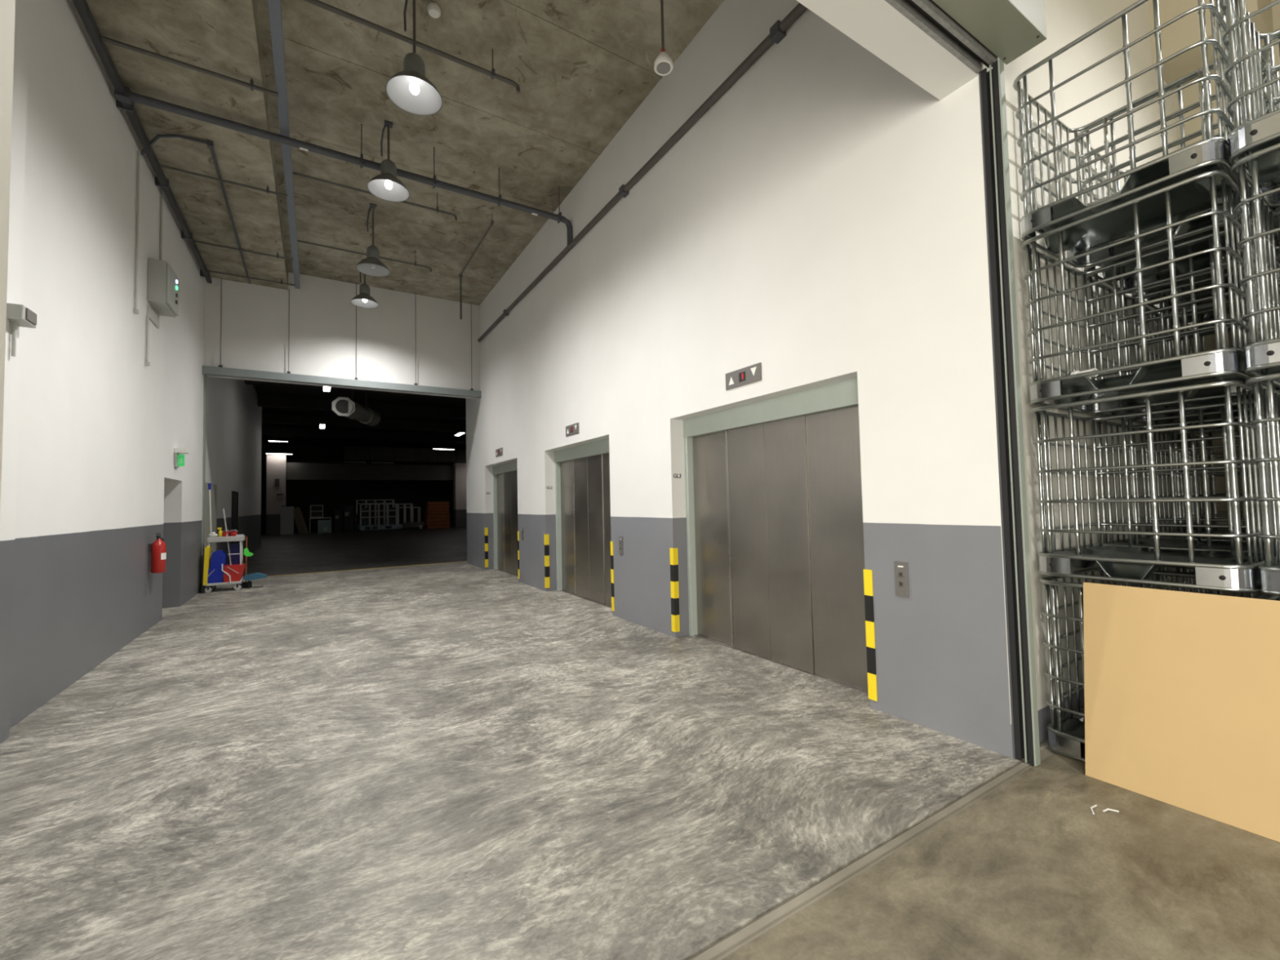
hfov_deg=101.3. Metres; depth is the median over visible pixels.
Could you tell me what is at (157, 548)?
fire extinguisher
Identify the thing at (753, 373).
indicator
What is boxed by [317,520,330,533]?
plastic crate
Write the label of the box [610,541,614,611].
guard
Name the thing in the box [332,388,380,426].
fan
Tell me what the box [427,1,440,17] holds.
smoke detector
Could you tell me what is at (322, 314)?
wall
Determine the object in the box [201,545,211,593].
sign
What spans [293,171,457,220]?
branch
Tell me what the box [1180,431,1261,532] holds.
cage
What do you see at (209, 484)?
broom
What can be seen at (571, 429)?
indicator
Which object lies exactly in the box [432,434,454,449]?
tube light
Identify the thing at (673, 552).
guard
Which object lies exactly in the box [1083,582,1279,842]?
cardboard sheet
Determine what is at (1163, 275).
tray
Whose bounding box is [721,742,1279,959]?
floor
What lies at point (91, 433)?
wall
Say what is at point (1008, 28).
housing
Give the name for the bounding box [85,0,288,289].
ceiling
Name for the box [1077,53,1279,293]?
cage
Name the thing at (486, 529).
guard
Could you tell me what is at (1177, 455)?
cage
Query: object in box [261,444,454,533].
wall
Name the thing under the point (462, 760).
floor
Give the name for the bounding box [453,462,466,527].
wall
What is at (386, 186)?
lamp
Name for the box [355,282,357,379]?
rod
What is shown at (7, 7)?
wall
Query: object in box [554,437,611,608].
door
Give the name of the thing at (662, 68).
grille
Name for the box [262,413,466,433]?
beam
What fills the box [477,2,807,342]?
pipe
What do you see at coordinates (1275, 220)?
cage
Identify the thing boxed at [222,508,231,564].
mop
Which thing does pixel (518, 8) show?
trim
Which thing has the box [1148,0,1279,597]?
wall
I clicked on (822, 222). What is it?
wall
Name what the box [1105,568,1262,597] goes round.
cage
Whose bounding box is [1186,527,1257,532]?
tray
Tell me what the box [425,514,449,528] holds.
wooden crate
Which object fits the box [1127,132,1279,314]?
cage
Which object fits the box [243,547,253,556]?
cloth
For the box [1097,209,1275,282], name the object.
tray
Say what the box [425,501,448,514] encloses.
wooden crate
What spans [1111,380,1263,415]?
tray
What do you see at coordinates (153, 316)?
bracket
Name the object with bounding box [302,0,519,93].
branch
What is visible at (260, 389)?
ceiling
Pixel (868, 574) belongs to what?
guard
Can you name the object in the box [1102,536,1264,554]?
tray
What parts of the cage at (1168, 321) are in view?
rail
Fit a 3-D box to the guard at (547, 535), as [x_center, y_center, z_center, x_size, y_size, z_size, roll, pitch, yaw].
[-1.713,1.489,9.669,0.068,0.980,0.070,0,-3,-32]
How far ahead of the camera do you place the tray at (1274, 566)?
2.54 m
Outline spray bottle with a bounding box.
[217,527,222,536]
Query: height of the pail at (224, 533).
0.128 m
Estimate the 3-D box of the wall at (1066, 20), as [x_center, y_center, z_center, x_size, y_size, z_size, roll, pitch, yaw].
[4.096,-1.998,4.609,4.600,7.400,0.153,0,-3,-32]
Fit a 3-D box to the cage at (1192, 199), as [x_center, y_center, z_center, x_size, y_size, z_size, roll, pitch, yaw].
[3.096,-2.122,3.309,0.998,1.058,0.923,0,-3,-32]
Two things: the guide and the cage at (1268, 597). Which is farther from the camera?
the guide
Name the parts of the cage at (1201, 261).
rail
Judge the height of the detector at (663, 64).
1.601 m
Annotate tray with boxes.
[207,535,244,542]
[267,0,300,288]
[1020,137,1261,253]
[1028,347,1261,408]
[1037,543,1275,579]
[1047,704,1084,743]
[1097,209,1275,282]
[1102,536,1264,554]
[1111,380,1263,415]
[1144,251,1279,305]
[1149,530,1262,544]
[1154,395,1254,423]
[1181,293,1246,323]
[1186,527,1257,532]
[1194,414,1222,430]
[1227,108,1279,185]
[1242,337,1279,379]
[1257,559,1279,572]
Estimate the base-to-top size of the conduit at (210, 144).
0.185 m
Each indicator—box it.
[495,447,502,457]
[565,422,578,436]
[725,362,761,390]
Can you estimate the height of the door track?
0.315 m
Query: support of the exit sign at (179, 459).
attached to the wall at (91, 433)
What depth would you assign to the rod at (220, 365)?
10.78 m
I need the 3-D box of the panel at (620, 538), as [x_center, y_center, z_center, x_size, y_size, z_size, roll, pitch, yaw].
[-0.264,0.906,7.258,0.018,0.250,0.096,0,-3,-32]
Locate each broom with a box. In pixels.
[206,483,216,590]
[242,537,252,588]
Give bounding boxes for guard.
[484,527,488,567]
[517,531,519,578]
[544,533,550,587]
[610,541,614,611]
[669,547,679,631]
[863,568,877,701]
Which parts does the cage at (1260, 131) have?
rail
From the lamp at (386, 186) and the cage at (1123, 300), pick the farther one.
the lamp at (386, 186)
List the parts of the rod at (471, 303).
rod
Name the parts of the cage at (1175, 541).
rail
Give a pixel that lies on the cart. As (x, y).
(220, 573)
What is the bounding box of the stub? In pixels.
[1070,368,1097,377]
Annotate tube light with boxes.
[266,438,292,454]
[267,440,288,441]
[319,422,325,428]
[323,386,330,391]
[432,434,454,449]
[454,431,465,435]
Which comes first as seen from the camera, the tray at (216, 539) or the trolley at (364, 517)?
the tray at (216, 539)
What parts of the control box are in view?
lid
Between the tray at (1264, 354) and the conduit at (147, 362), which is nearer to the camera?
the tray at (1264, 354)
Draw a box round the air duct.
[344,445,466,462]
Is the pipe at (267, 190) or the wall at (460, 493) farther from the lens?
the wall at (460, 493)
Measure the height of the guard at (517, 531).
0.980 m
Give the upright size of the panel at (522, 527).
0.250 m
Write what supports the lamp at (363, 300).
hanging from the ceiling at (573, 91)
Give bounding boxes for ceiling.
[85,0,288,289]
[253,385,466,449]
[257,0,724,305]
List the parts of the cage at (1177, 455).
rail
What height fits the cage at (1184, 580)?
1.058 m
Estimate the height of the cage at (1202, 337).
1.058 m
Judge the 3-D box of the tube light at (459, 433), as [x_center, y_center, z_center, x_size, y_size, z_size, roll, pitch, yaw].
[-9.383,-2.861,27.309,0.260,0.988,1.240,0,-3,-32]
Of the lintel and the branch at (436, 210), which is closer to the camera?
the lintel
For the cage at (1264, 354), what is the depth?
2.59 m
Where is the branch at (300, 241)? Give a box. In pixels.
[297,240,431,271]
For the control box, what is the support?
attached to the wall at (91, 433)
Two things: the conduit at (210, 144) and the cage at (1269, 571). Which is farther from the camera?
the conduit at (210, 144)
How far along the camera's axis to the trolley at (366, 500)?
38.55 m
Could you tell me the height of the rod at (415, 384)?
2.270 m
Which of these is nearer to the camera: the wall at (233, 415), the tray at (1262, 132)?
the tray at (1262, 132)
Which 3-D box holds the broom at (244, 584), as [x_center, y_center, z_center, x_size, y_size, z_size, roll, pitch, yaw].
[-8.191,1.714,10.955,0.160,1.051,0.101,0,-3,-32]
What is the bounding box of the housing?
[932,0,1046,64]
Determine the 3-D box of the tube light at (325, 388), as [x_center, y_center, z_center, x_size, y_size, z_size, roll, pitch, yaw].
[-9.615,-3.324,16.132,0.200,0.988,1.240,0,-3,-32]
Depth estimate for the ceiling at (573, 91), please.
7.00 m
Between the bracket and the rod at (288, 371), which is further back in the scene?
the rod at (288, 371)
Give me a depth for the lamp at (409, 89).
5.24 m
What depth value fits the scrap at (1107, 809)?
2.64 m
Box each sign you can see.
[173,447,190,467]
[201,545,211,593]
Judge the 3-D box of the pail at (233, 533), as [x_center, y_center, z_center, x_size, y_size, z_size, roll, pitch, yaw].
[-8.344,1.091,10.789,0.124,0.128,0.124,0,-3,-32]
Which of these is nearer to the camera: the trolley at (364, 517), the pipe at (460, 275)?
the pipe at (460, 275)
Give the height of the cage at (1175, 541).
1.058 m
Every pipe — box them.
[72,0,212,283]
[101,35,278,97]
[114,85,573,244]
[159,164,287,196]
[194,240,293,260]
[207,270,295,286]
[458,212,493,319]
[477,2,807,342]
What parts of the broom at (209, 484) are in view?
handle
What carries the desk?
on the floor at (462, 760)
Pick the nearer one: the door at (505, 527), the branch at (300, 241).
the branch at (300, 241)
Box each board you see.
[280,506,293,534]
[293,507,308,533]
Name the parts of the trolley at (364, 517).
post, glass pane, rail, rail, rail, glass pane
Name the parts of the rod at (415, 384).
rod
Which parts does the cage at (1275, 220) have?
rail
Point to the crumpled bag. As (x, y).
(212, 534)
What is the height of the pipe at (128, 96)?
0.940 m
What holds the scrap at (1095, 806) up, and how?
on the floor at (1027, 870)
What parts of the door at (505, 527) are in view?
panel, panel, panel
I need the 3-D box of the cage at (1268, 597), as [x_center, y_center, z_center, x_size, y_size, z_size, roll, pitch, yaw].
[3.656,1.092,2.391,0.998,1.058,0.923,0,-3,-32]
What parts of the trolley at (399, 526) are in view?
post, post, post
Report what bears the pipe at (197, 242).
attached to the ceiling at (222, 37)
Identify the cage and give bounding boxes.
[1013,0,1261,267]
[1021,169,1275,413]
[1030,380,1275,592]
[1039,566,1278,762]
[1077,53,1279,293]
[1085,222,1279,422]
[1094,397,1279,554]
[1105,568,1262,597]
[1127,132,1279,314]
[1134,272,1254,427]
[1142,417,1262,544]
[1152,566,1277,599]
[1173,303,1255,434]
[1174,231,1246,328]
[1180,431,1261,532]
[1189,568,1248,597]
[1218,0,1279,207]
[1230,142,1279,388]
[1244,373,1279,595]
[1260,33,1279,217]
[1261,595,1279,600]
[1273,217,1279,287]
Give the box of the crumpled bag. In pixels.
[208,532,217,537]
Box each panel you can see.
[521,527,523,539]
[618,536,623,555]
[894,560,909,597]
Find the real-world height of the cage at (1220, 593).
1.058 m
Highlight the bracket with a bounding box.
[146,303,159,328]
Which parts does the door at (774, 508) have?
panel, panel, sill, panel, panel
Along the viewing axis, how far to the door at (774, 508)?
5.07 m
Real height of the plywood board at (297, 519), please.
1.700 m
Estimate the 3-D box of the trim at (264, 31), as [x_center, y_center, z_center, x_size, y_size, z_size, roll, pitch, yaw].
[-2.345,-4.867,6.782,4.100,0.006,0.030,0,-3,-32]
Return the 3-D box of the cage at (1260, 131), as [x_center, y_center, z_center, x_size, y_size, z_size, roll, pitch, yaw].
[3.584,-2.166,2.527,0.998,1.058,0.923,0,-3,-32]
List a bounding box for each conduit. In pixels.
[133,150,140,314]
[140,133,251,284]
[144,315,150,366]
[160,187,163,260]
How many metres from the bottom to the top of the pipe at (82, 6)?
0.125 m
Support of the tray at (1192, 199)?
on the cage at (1192, 199)
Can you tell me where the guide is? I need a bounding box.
[978,58,1040,766]
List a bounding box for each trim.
[200,374,206,591]
[244,379,466,401]
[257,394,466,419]
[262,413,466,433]
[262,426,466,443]
[263,30,599,155]
[266,560,466,577]
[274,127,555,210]
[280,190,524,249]
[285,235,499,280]
[498,0,662,79]
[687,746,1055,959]
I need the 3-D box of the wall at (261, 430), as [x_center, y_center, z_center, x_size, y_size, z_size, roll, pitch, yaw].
[-26.268,0.166,27.305,11.980,6.300,18.000,0,-3,-32]
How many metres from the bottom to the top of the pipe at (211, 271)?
0.113 m
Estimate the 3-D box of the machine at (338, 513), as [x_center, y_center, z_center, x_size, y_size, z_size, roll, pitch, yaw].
[-20.707,2.814,36.051,0.450,1.500,0.520,0,-3,-32]
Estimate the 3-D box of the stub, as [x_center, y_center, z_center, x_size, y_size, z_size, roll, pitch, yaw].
[2.731,-0.647,3.226,0.068,0.068,0.120,-1,-3,-16]
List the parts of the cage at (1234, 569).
rail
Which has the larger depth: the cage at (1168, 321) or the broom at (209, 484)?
the broom at (209, 484)
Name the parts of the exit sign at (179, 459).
panel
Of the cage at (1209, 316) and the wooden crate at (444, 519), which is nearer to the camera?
the cage at (1209, 316)
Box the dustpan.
[243,572,266,588]
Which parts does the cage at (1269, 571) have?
rail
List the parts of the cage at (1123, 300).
rail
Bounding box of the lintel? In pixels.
[795,0,977,100]
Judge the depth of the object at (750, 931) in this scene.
2.26 m
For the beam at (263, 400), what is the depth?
23.44 m
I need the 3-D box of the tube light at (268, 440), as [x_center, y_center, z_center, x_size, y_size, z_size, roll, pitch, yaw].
[-19.687,-2.583,28.579,0.890,0.988,0.140,0,-3,-32]
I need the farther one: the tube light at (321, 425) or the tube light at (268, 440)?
the tube light at (268, 440)
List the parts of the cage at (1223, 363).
rail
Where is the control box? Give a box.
[146,257,178,317]
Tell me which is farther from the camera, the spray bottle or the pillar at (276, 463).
the pillar at (276, 463)
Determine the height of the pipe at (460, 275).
1.180 m
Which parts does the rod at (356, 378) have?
rod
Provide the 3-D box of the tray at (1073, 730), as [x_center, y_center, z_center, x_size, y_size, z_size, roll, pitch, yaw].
[3.179,1.589,3.156,0.996,0.124,0.921,0,-3,-32]
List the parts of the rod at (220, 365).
rod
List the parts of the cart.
wringer handle, post, post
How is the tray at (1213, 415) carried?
on the cage at (1202, 337)
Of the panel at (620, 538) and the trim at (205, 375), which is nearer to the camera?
the panel at (620, 538)
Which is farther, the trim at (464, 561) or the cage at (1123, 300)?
the trim at (464, 561)
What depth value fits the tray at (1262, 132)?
2.62 m
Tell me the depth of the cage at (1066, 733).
3.28 m
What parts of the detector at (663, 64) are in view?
rod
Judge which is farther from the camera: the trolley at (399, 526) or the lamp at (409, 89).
the trolley at (399, 526)
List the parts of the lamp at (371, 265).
lamp shade, rod, bulb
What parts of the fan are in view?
mouth plate, fan casing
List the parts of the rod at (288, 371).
rod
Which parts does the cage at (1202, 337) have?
rail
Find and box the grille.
[656,62,670,74]
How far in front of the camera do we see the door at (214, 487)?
11.72 m
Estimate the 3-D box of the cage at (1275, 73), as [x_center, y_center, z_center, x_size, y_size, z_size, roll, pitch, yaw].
[4.438,-2.162,3.052,0.998,1.058,0.923,0,-3,-32]
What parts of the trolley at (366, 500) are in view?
rail, rail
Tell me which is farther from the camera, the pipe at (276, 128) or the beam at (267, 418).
the beam at (267, 418)
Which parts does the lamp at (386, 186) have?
lamp shade, rod, bulb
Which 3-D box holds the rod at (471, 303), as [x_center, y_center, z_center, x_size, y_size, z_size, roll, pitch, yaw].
[-4.313,-3.412,13.445,0.060,2.270,0.060,0,-3,-32]
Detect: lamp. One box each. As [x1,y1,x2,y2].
[350,271,378,308]
[355,203,390,276]
[366,120,409,202]
[385,0,442,115]
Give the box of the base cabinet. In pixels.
[310,505,323,517]
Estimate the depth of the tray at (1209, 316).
5.17 m
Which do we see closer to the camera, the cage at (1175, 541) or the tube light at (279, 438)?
the cage at (1175, 541)
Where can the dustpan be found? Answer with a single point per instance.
(256, 575)
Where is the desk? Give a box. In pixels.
[309,517,331,533]
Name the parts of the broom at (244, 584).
handle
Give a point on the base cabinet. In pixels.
(316, 511)
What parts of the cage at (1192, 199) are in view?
rail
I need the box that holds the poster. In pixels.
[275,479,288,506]
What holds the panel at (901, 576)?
attached to the wall at (822, 222)
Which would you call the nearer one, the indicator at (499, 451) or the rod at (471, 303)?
the indicator at (499, 451)
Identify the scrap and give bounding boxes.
[1089,804,1097,814]
[1102,808,1119,812]
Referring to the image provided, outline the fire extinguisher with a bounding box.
[148,533,166,573]
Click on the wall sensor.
(20, 315)
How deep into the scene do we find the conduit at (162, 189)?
7.65 m
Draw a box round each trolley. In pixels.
[355,499,394,530]
[360,503,397,531]
[397,503,413,529]
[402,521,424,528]
[413,506,420,528]
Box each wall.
[0,0,15,516]
[0,0,204,743]
[203,271,479,399]
[204,376,262,564]
[260,430,262,546]
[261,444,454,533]
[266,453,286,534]
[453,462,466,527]
[466,0,1012,757]
[977,0,1205,758]
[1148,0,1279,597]
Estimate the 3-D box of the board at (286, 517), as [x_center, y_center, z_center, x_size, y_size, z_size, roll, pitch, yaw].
[-23.028,2.640,34.263,0.720,1.800,0.060,0,-3,-32]
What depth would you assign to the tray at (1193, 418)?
4.52 m
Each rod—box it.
[217,277,222,367]
[286,288,290,373]
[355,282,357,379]
[414,315,417,385]
[470,302,473,390]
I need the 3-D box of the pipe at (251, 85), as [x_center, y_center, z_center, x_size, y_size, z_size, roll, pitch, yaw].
[-4.732,-4.409,5.582,1.460,0.118,0.056,0,-3,-32]
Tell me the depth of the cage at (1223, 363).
3.11 m
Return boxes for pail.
[222,529,229,536]
[230,529,237,536]
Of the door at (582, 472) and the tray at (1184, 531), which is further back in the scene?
the door at (582, 472)
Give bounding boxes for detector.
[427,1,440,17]
[653,0,673,75]
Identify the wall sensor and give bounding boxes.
[6,302,36,356]
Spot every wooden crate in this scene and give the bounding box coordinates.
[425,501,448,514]
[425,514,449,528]
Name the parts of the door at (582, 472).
panel, panel, sill, panel, panel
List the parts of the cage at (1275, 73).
rail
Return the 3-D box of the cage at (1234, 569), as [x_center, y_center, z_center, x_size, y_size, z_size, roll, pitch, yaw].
[3.144,0.049,3.219,0.998,1.058,0.923,0,-3,-32]
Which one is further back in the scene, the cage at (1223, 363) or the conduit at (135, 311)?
the conduit at (135, 311)
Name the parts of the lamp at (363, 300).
lamp shade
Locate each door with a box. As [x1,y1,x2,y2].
[204,482,217,552]
[231,491,238,543]
[492,460,518,577]
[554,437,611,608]
[683,377,868,693]
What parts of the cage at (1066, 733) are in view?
rail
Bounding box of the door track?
[884,0,997,73]
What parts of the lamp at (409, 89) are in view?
lamp shade, rod, bulb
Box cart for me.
[203,535,246,592]
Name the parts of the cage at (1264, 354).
rail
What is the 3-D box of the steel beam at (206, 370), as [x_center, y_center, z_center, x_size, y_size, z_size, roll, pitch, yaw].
[-6.469,-2.207,12.047,5.570,0.160,0.140,0,-3,-32]
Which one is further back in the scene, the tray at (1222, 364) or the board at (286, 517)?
the board at (286, 517)
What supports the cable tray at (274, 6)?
hanging from the ceiling at (573, 91)
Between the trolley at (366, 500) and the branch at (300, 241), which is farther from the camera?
the trolley at (366, 500)
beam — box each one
[202,365,481,398]
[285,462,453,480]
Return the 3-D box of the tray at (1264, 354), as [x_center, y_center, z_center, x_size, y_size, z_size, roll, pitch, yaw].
[3.615,-0.626,2.458,0.996,0.124,0.921,0,-3,-32]
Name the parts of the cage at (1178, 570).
rail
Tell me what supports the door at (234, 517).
in the wall at (233, 415)
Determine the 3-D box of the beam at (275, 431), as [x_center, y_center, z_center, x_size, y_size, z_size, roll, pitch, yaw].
[-18.232,-2.763,31.458,29.600,0.450,0.350,0,-3,-32]
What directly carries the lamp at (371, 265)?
hanging from the ceiling at (573, 91)
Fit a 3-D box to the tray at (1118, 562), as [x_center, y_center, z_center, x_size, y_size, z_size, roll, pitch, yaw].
[3.154,0.503,3.200,0.996,0.124,0.921,0,-3,-32]
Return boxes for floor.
[0,524,1048,959]
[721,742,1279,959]
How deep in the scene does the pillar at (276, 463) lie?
34.53 m
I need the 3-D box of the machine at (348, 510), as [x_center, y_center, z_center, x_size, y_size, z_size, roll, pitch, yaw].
[-20.179,2.667,36.385,0.600,1.800,0.520,0,-3,-32]
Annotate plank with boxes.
[296,506,307,533]
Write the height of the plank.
1.750 m
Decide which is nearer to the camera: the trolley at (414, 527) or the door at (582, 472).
the door at (582, 472)

